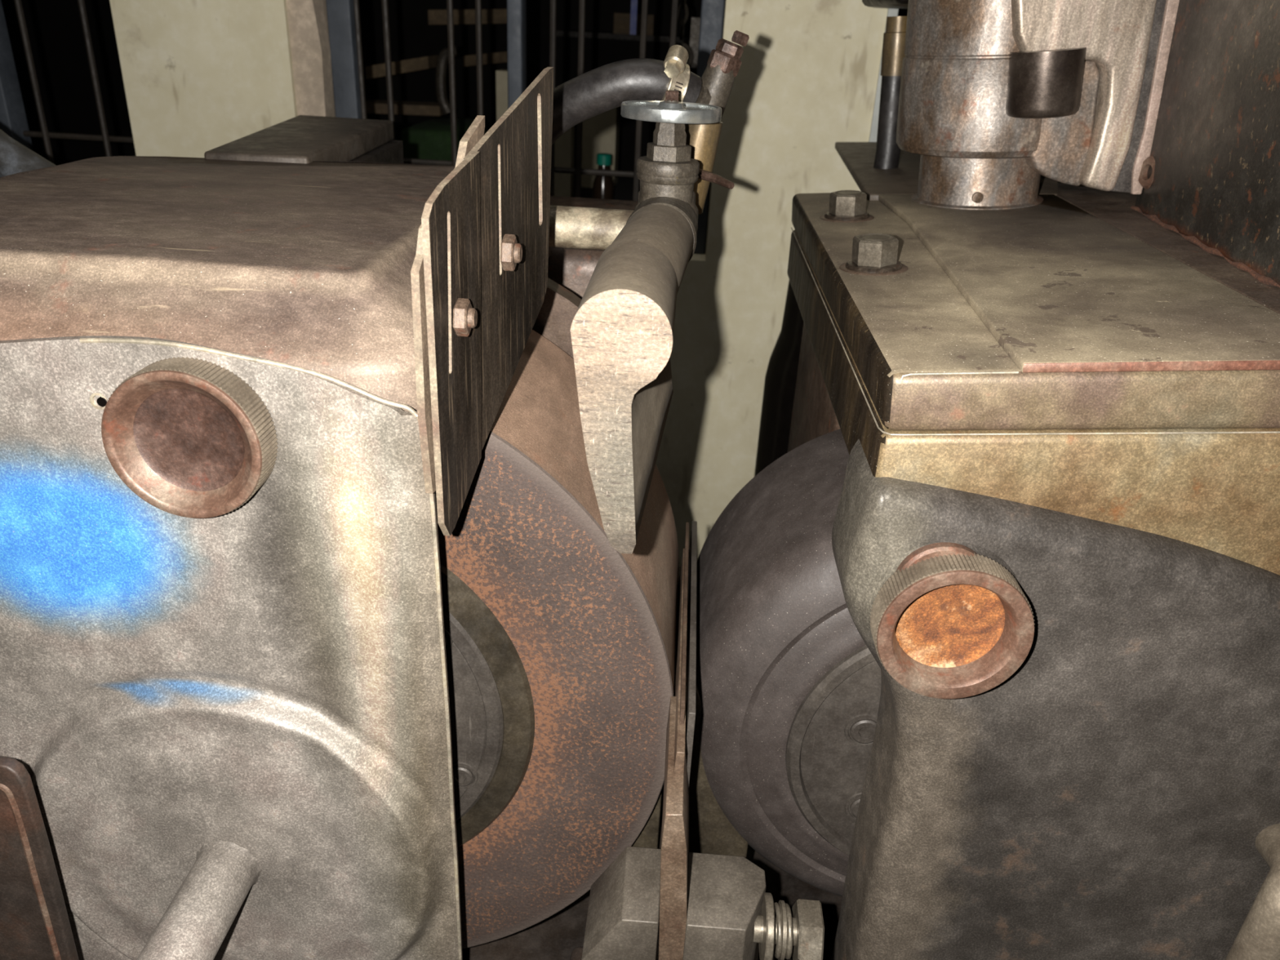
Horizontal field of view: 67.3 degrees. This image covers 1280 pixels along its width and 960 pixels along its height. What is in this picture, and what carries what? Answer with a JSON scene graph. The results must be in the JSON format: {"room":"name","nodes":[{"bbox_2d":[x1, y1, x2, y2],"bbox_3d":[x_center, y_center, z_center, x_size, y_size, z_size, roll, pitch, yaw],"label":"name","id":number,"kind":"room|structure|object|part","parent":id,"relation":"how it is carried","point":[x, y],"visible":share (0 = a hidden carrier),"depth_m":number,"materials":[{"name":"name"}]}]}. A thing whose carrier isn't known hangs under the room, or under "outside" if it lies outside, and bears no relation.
{"room":"machine workshop","nodes":[
{"label":"machine workshop","id":0,"kind":"room"},
{"bbox_2d":[109,0,888,565],"bbox_3d":[-1.839,-0.770,0.929,4.172,3.000,0.130,4,26,2],"label":"wall","id":1,"kind":"structure","parent":0,"point":[200,77],"depth_m":0.95,"materials":[{"name":"beige paint"}]},
{"bbox_2d":[0,0,133,164],"bbox_3d":[-1.006,-0.806,0.838,1.033,1.075,0.030,4,26,2],"label":"window","id":2,"kind":"structure","parent":1,"relation":"in","point":[13,119],"depth_m":1.00,"materials":[{"name":"grey metal"}]},
{"bbox_3d":[-0.646,-0.781,0.827,0.018,1.075,0.030,4,26,2],"label":"frame post","id":3,"kind":"part","parent":2,"relation":"part of","materials":[{"name":"grey metal"}]},
{"bbox_2d":[285,0,335,116],"bbox_3d":[-0.301,-0.813,0.816,0.032,1.175,0.124,4,26,2],"label":"trim","id":4,"kind":"structure","parent":1,"relation":"attached to","point":[308,24],"depth_m":0.94,"materials":[{"name":"paint"}]},
{"bbox_2d":[325,0,724,253],"bbox_3d":[-0.098,-0.744,0.810,0.391,1.075,0.030,4,26,2],"label":"window","id":5,"kind":"structure","parent":1,"relation":"in","point":[343,15],"depth_m":0.96,"materials":[{"name":"grey metal"}]},
{"bbox_3d":[-0.280,-0.756,0.816,0.024,1.075,0.030,4,26,2],"label":"frame post","id":6,"kind":"part","parent":5,"relation":"part of","materials":[{"name":"grey metal"}]},
{"bbox_3d":[-0.106,-0.744,0.811,0.015,1.075,0.030,4,26,2],"label":"frame post","id":7,"kind":"part","parent":5,"relation":"part of","materials":[{"name":"grey metal"}]},
{"bbox_3d":[0.086,-0.731,0.805,0.022,1.075,0.030,4,26,2],"label":"frame post","id":8,"kind":"part","parent":5,"relation":"part of","materials":[{"name":"grey metal"}]},
{"bbox_2d":[868,8,898,142],"bbox_3d":[0.267,-1.009,0.681,0.009,2.150,0.134,4,26,2],"label":"trim","id":9,"kind":"structure","parent":1,"relation":"attached to","point":[891,11],"depth_m":0.92,"materials":[{"name":"grey metal"}]},
{"bbox_2d":[1,0,1060,182],"bbox_3d":[0.192,-1.571,2.817,8.000,3.000,0.050,4,26,2],"label":"wall","id":10,"kind":"structure","parent":0,"point":[54,27],"depth_m":2.99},
{"bbox_2d":[555,29,690,43],"bbox_3d":[-0.002,-1.280,2.774,0.446,0.014,0.300,4,26,2],"label":"metal shelf","id":11,"kind":"object","parent":10,"relation":"attached to","point":[566,33],"visible":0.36,"depth_m":2.64,"materials":[{"name":"black metal"}]},
{"bbox_2d":[613,13,656,35],"bbox_3d":[-0.014,-1.297,2.739,0.110,0.057,0.150,4,26,2],"label":"carton","id":12,"kind":"object","parent":11,"relation":"on","point":[621,20],"visible":0.5,"depth_m":2.67,"materials":[{"name":"brown cardboard"}]},
{"bbox_2d":[630,0,637,35],"bbox_3d":[-0.009,-0.707,1.442,0.009,0.070,0.006,4,26,2],"label":"rod","id":13,"kind":"object","parent":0,"point":[633,2],"visible":1,"depth_m":1.44,"materials":[{"name":"blue metal"}]},
{"bbox_2d":[677,0,693,66],"bbox_3d":[0.060,-0.654,1.349,0.038,0.150,0.016,-3,26,-12],"label":"hook","id":14,"kind":"object","parent":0,"point":[682,21],"visible":0.82,"depth_m":1.35,"materials":[{"name":"metal"}]},
{"bbox_2d":[689,17,700,67],"bbox_3d":[0.079,-0.623,1.368,0.016,0.065,0.010,4,26,2],"label":"tool","id":15,"kind":"object","parent":14,"relation":"hanging from","point":[695,22],"visible":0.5,"depth_m":1.36,"materials":[{"name":"grey metal"}]},
{"bbox_3d":[0.020,0.545,1.926,8.000,0.050,7.000,4,26,2],"label":"floor","id":16,"kind":"structure","parent":0,"visible":0},
{"bbox_2d":[572,173,639,200],"bbox_3d":[-0.370,-0.159,2.168,1.010,0.968,0.700,4,26,2],"label":"bench","id":17,"kind":"object","parent":16,"relation":"on","point":[623,190],"visible":0.02,"depth_m":2.02,"materials":[{"name":"black"}]},
{"bbox_2d":[364,54,438,79],"bbox_3d":[-0.457,-0.799,1.856,0.195,0.041,0.054,-21,34,-40],"label":"wooden plank","id":18,"kind":"object","parent":17,"relation":"on","point":[427,62],"visible":0.93,"depth_m":1.83,"materials":[{"name":"brown wood"}]},
{"bbox_2d":[365,99,443,115],"bbox_3d":[-0.465,-0.732,1.889,0.217,0.025,0.065,-13,30,-30],"label":"wooden plank","id":19,"kind":"object","parent":17,"relation":"on","point":[373,106],"visible":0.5,"depth_m":1.87,"materials":[{"name":"brown wood"}]},
{"bbox_2d":[400,115,485,160],"bbox_3d":[-0.356,-0.583,1.770,0.099,0.142,0.250,4,26,2],"label":"cloth","id":20,"kind":"object","parent":17,"relation":"on","point":[430,139],"visible":0.31,"depth_m":1.64,"materials":[{"name":"green fabric"}]},
{"bbox_2d":[435,45,458,115],"bbox_3d":[-0.338,-0.700,1.685,0.042,0.114,0.018,4,26,2],"label":"pipe","id":21,"kind":"object","parent":20,"relation":"on","point":[442,59],"visible":0.89,"depth_m":1.68,"materials":[{"name":"black metal"}]},
{"bbox_2d":[427,8,506,24],"bbox_3d":[-0.358,-1.005,2.084,0.230,0.038,0.068,-11,29,-27],"label":"wooden beam","id":22,"kind":"structure","parent":17,"relation":"on","point":[488,15],"depth_m":2.04,"materials":[{"name":"brown wood"}]},
{"bbox_2d":[462,51,507,66],"bbox_3d":[-0.316,-0.889,2.026,0.049,0.029,0.190,23,32,35],"label":"wooden beam","id":23,"kind":"structure","parent":17,"relation":"on","point":[494,57],"depth_m":1.99,"materials":[{"name":"brown wood"}]},
{"bbox_2d":[495,69,507,121],"bbox_3d":[-0.263,-0.682,1.889,0.025,0.228,0.060,4,26,2],"label":"box","id":24,"kind":"object","parent":17,"relation":"on","point":[501,74],"visible":0.21,"depth_m":1.83,"materials":[{"name":"beige cardboard"}]},
{"bbox_2d":[554,125,574,196],"bbox_3d":[-0.150,-0.639,1.897,0.033,0.154,0.050,4,26,2],"label":"display board","id":25,"kind":"object","parent":17,"relation":"on","point":[564,144],"visible":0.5,"depth_m":1.88,"materials":[{"name":"black"}]},
{"bbox_2d":[581,106,620,187],"bbox_3d":[-0.088,-0.718,2.049,0.078,0.170,0.100,4,26,2],"label":"storage cabinet","id":26,"kind":"object","parent":17,"relation":"on","point":[600,132],"visible":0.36,"depth_m":2.00,"materials":[{"name":"metal"}]},
{"bbox_2d":[592,152,613,199],"bbox_3d":[-0.067,-0.536,1.746,0.038,0.108,0.038,4,26,2],"label":"drink bottle","id":27,"kind":"object","parent":17,"relation":"on","point":[602,185],"visible":0.69,"depth_m":1.73,"materials":[{"name":"black glass"}]},
{"bbox_2d":[462,565,842,959],"bbox_3d":[-0.015,0.555,0.789,1.240,0.915,0.620,4,26,2],"label":"bed","id":28,"kind":"object","parent":16,"relation":"on","point":[560,935],"visible":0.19,"depth_m":0.54,"materials":[{"name":"black metal"}]},
{"bbox_2d":[0,128,56,177],"bbox_3d":[-0.408,-0.206,0.615,0.105,0.078,0.027,4,26,2],"label":"hose","id":29,"kind":"object","parent":28,"relation":"attached to","point":[15,157],"visible":0.38,"depth_m":0.61,"materials":[{"name":"grey rubber"}]},
{"bbox_2d":[0,66,581,959],"bbox_3d":[-0.185,0.036,0.460,0.310,0.446,0.390,4,26,2],"label":"guard","id":30,"kind":"object","parent":28,"relation":"on","point":[224,704],"depth_m":0.35,"materials":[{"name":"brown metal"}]},
{"bbox_3d":[-0.281,0.158,0.385,0.118,0.155,0.030,4,26,2],"label":"rusty bracket","id":31,"kind":"part","parent":30,"relation":"part of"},
{"bbox_3d":[-0.206,0.115,0.385,0.262,0.360,0.017,4,26,2],"label":"door","id":32,"kind":"part","parent":30,"relation":"part of","materials":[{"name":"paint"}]},
{"bbox_3d":[-0.057,-0.064,0.332,0.002,0.116,0.085,9,26,13],"label":"backing plate","id":33,"kind":"part","parent":30,"relation":"part of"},
{"bbox_3d":[-0.060,-0.041,0.314,0.002,0.122,0.037,9,26,13],"label":"plate","id":34,"kind":"part","parent":30,"relation":"part of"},
{"bbox_3d":[-0.049,-0.066,0.340,0.014,0.145,0.107,9,26,13],"label":"spark guard","id":35,"kind":"part","parent":30,"relation":"part of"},
{"bbox_3d":[-0.047,-0.078,0.349,0.002,0.130,0.080,9,26,13],"label":"plate","id":36,"kind":"part","parent":30,"relation":"part of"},
{"bbox_2d":[204,115,404,163],"bbox_3d":[-0.220,-0.053,0.705,0.077,0.382,0.212,1,26,-4],"label":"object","id":37,"kind":"object","parent":28,"relation":"on","point":[300,139],"visible":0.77,"depth_m":0.61,"materials":[{"name":"metal"}]},
{"bbox_2d":[435,329,679,948],"bbox_3d":[-0.144,0.075,0.483,0.325,0.325,0.135,4,26,2],"label":"wheel","id":38,"kind":"object","parent":28,"relation":"on","point":[560,642],"visible":0.23,"depth_m":0.42,"materials":[{"name":"brown metal"}]},
{"bbox_3d":[-0.086,0.067,0.403,0.016,0.016,0.002,4,26,2],"label":"screw seat","id":39,"kind":"part","parent":38,"relation":"part of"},
{"bbox_3d":[-0.081,0.134,0.435,0.016,0.016,0.002,4,26,2],"label":"screw seat","id":40,"kind":"part","parent":38,"relation":"part of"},
{"bbox_3d":[-0.147,0.102,0.427,0.175,0.175,0.006,4,26,2],"label":"hub plate","id":41,"kind":"part","parent":38,"relation":"part of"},
{"bbox_2d":[547,195,637,299],"bbox_3d":[-0.064,-0.021,0.702,0.148,0.342,0.165,4,26,2],"label":"housing","id":42,"kind":"object","parent":28,"relation":"on","point":[572,268],"visible":0.02,"depth_m":0.56,"materials":[{"name":"brown metal"}]},
{"bbox_2d":[551,57,702,144],"bbox_3d":[-0.031,-0.148,0.470,0.118,0.111,0.036,13,27,19],"label":"hose","id":43,"kind":"object","parent":28,"relation":"on","point":[594,92],"visible":0.55,"depth_m":0.43,"materials":[{"name":"black rubber"}]},
{"bbox_2d":[662,44,690,102],"bbox_3d":[0.015,-0.182,0.436,0.014,0.030,0.027,-4,27,-14],"label":"clamp","id":44,"kind":"object","parent":43,"relation":"attached to","point":[677,68],"visible":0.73,"depth_m":0.43,"materials":[{"name":"metal"}]},
{"bbox_2d":[684,30,749,214],"bbox_3d":[0.030,-0.163,0.444,0.034,0.082,0.045,4,26,2],"label":"pipe","id":45,"kind":"object","parent":43,"relation":"attached to","point":[723,64],"visible":0.68,"depth_m":0.44,"materials":[{"name":"gold metal"}]},
{"bbox_3d":[0.025,-0.178,0.448,0.020,0.020,0.017,-11,29,-27],"label":"barbed spout","id":46,"kind":"part","parent":45,"relation":"part of","materials":[{"name":"grey metal"}]},
{"bbox_3d":[0.035,-0.139,0.443,0.005,0.005,0.025,-14,31,-32],"label":"drain lever","id":47,"kind":"part","parent":45,"relation":"part of","materials":[{"name":"brown metal"}]},
{"bbox_2d":[570,204,693,553],"bbox_3d":[-0.001,-0.048,0.360,0.033,0.087,0.151,5,26,4],"label":"metal bar","id":48,"kind":"object","parent":28,"relation":"attached to","point":[622,328],"visible":1,"depth_m":0.29,"materials":[{"name":"grey metal"}]},
{"bbox_2d":[626,155,699,262],"bbox_3d":[0.010,-0.118,0.425,0.032,0.045,0.047,4,26,2],"label":"pipe fitting","id":49,"kind":"object","parent":48,"relation":"attached to","point":[669,184],"visible":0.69,"depth_m":0.41,"materials":[{"name":"grey metal"}]},
{"bbox_2d":[548,204,634,250],"bbox_3d":[-0.023,-0.114,0.435,0.068,0.018,0.018,4,26,2],"label":"pipe","id":50,"kind":"object","parent":49,"relation":"attached to","point":[570,227],"visible":0.33,"depth_m":0.43,"materials":[{"name":"beige metal"}]},
{"bbox_2d":[620,89,721,162],"bbox_3d":[0.013,-0.153,0.415,0.043,0.028,0.043,4,26,2],"label":"valve","id":51,"kind":"object","parent":49,"relation":"on","point":[670,115],"visible":1,"depth_m":0.41,"materials":[{"name":"metal"}]},
{"bbox_2d":[582,520,824,959],"bbox_3d":[0.030,0.129,0.459,0.095,0.142,0.202,4,26,2],"label":"work rest blade","id":52,"kind":"object","parent":28,"relation":"on","point":[697,895],"visible":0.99,"depth_m":0.38,"materials":[{"name":"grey metal"}]},
{"bbox_3d":[0.017,0.130,0.463,0.008,0.135,0.156,4,26,2],"label":"blade","id":53,"kind":"part","parent":52,"relation":"part of","materials":[{"name":"metal"}]},
{"bbox_2d":[758,892,774,959],"bbox_3d":[0.051,0.180,0.385,0.003,0.027,0.027,4,26,2],"label":"washer","id":54,"kind":"object","parent":52,"relation":"in","point":[766,903],"depth_m":0.38,"materials":[{"name":"metal"}]},
{"bbox_2d":[777,900,786,959],"bbox_3d":[0.057,0.181,0.385,0.002,0.022,0.022,4,26,2],"label":"washer","id":55,"kind":"object","parent":52,"relation":"in","point":[782,906],"depth_m":0.38,"materials":[{"name":"metal"}]},
{"bbox_2d":[753,279,804,477],"bbox_3d":[0.156,-0.052,0.793,0.112,0.340,0.112,4,26,2],"label":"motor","id":56,"kind":"object","parent":28,"relation":"on","point":[780,377],"visible":0.15,"depth_m":0.76,"materials":[{"name":"black metal"}]},
{"bbox_2d":[786,142,1279,959],"bbox_3d":[0.293,0.005,0.628,0.416,0.396,0.654,4,26,2],"label":"machine housing","id":57,"kind":"object","parent":28,"relation":"on","point":[1055,533],"visible":0.98,"depth_m":0.35,"materials":[{"name":"metal"}]},
{"bbox_2d":[696,428,881,897],"bbox_3d":[0.142,0.099,0.484,0.234,0.234,0.125,4,26,2],"label":"wheel","id":58,"kind":"object","parent":57,"relation":"attached to","point":[789,686],"visible":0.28,"depth_m":0.44,"materials":[{"name":"grey metal"}]},
{"bbox_3d":[0.138,0.123,0.433,0.132,0.132,0.006,4,26,2],"label":"hub plate","id":59,"kind":"part","parent":58,"relation":"part of","materials":[{"name":"grey metal"}]},
{"bbox_3d":[0.104,0.152,0.445,0.019,0.019,0.002,4,26,2],"label":"screw seat","id":60,"kind":"part","parent":58,"relation":"part of","materials":[{"name":"grey metal"}]},
{"bbox_3d":[0.100,0.111,0.426,0.019,0.019,0.002,4,26,2],"label":"screw seat","id":61,"kind":"part","parent":58,"relation":"part of","materials":[{"name":"grey metal"}]},
{"bbox_2d":[873,16,906,168],"bbox_3d":[0.178,-0.265,0.684,0.024,0.118,0.020,4,26,2],"label":"metal rod","id":62,"kind":"object","parent":57,"relation":"attached to","point":[887,153],"visible":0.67,"depth_m":0.67,"materials":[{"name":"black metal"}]},
{"bbox_2d":[896,0,1179,209],"bbox_3d":[0.209,-0.261,0.519,0.137,0.223,0.119,4,26,2],"label":"column","id":63,"kind":"structure","parent":57,"relation":"on","point":[997,96],"depth_m":0.51,"materials":[{"name":"silver metal"}]},
{"bbox_2d":[862,0,908,8],"bbox_3d":[0.239,-0.329,0.638,0.160,0.031,0.140,4,26,2],"label":"cast arm","id":64,"kind":"object","parent":63,"relation":"attached to","point":[901,4],"visible":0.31,"depth_m":0.64},
{"bbox_3d":[0.188,-0.113,0.464,0.111,0.012,0.356,4,26,2],"label":"slide plate","id":65,"kind":"part","parent":57,"relation":"part of","materials":[{"name":"grey metal"}]},
{"bbox_3d":[0.365,-0.113,0.452,0.256,0.024,0.356,4,26,2],"label":"slide plate","id":66,"kind":"part","parent":57,"relation":"part of","materials":[{"name":"grey metal"}]},
{"bbox_2d":[1130,0,1279,287],"bbox_3d":[0.466,-0.243,0.368,0.465,0.332,0.249,4,26,2],"label":"metal panel","id":67,"kind":"object","parent":57,"relation":"on","point":[1210,176],"visible":1,"depth_m":0.43,"materials":[{"name":"grey metal"}]},
{"bbox_3d":[0.240,0.178,0.374,0.021,0.098,0.044,15,28,24],"label":"pull handle","id":68,"kind":"part","parent":57,"relation":"part of","materials":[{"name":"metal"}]}
]}

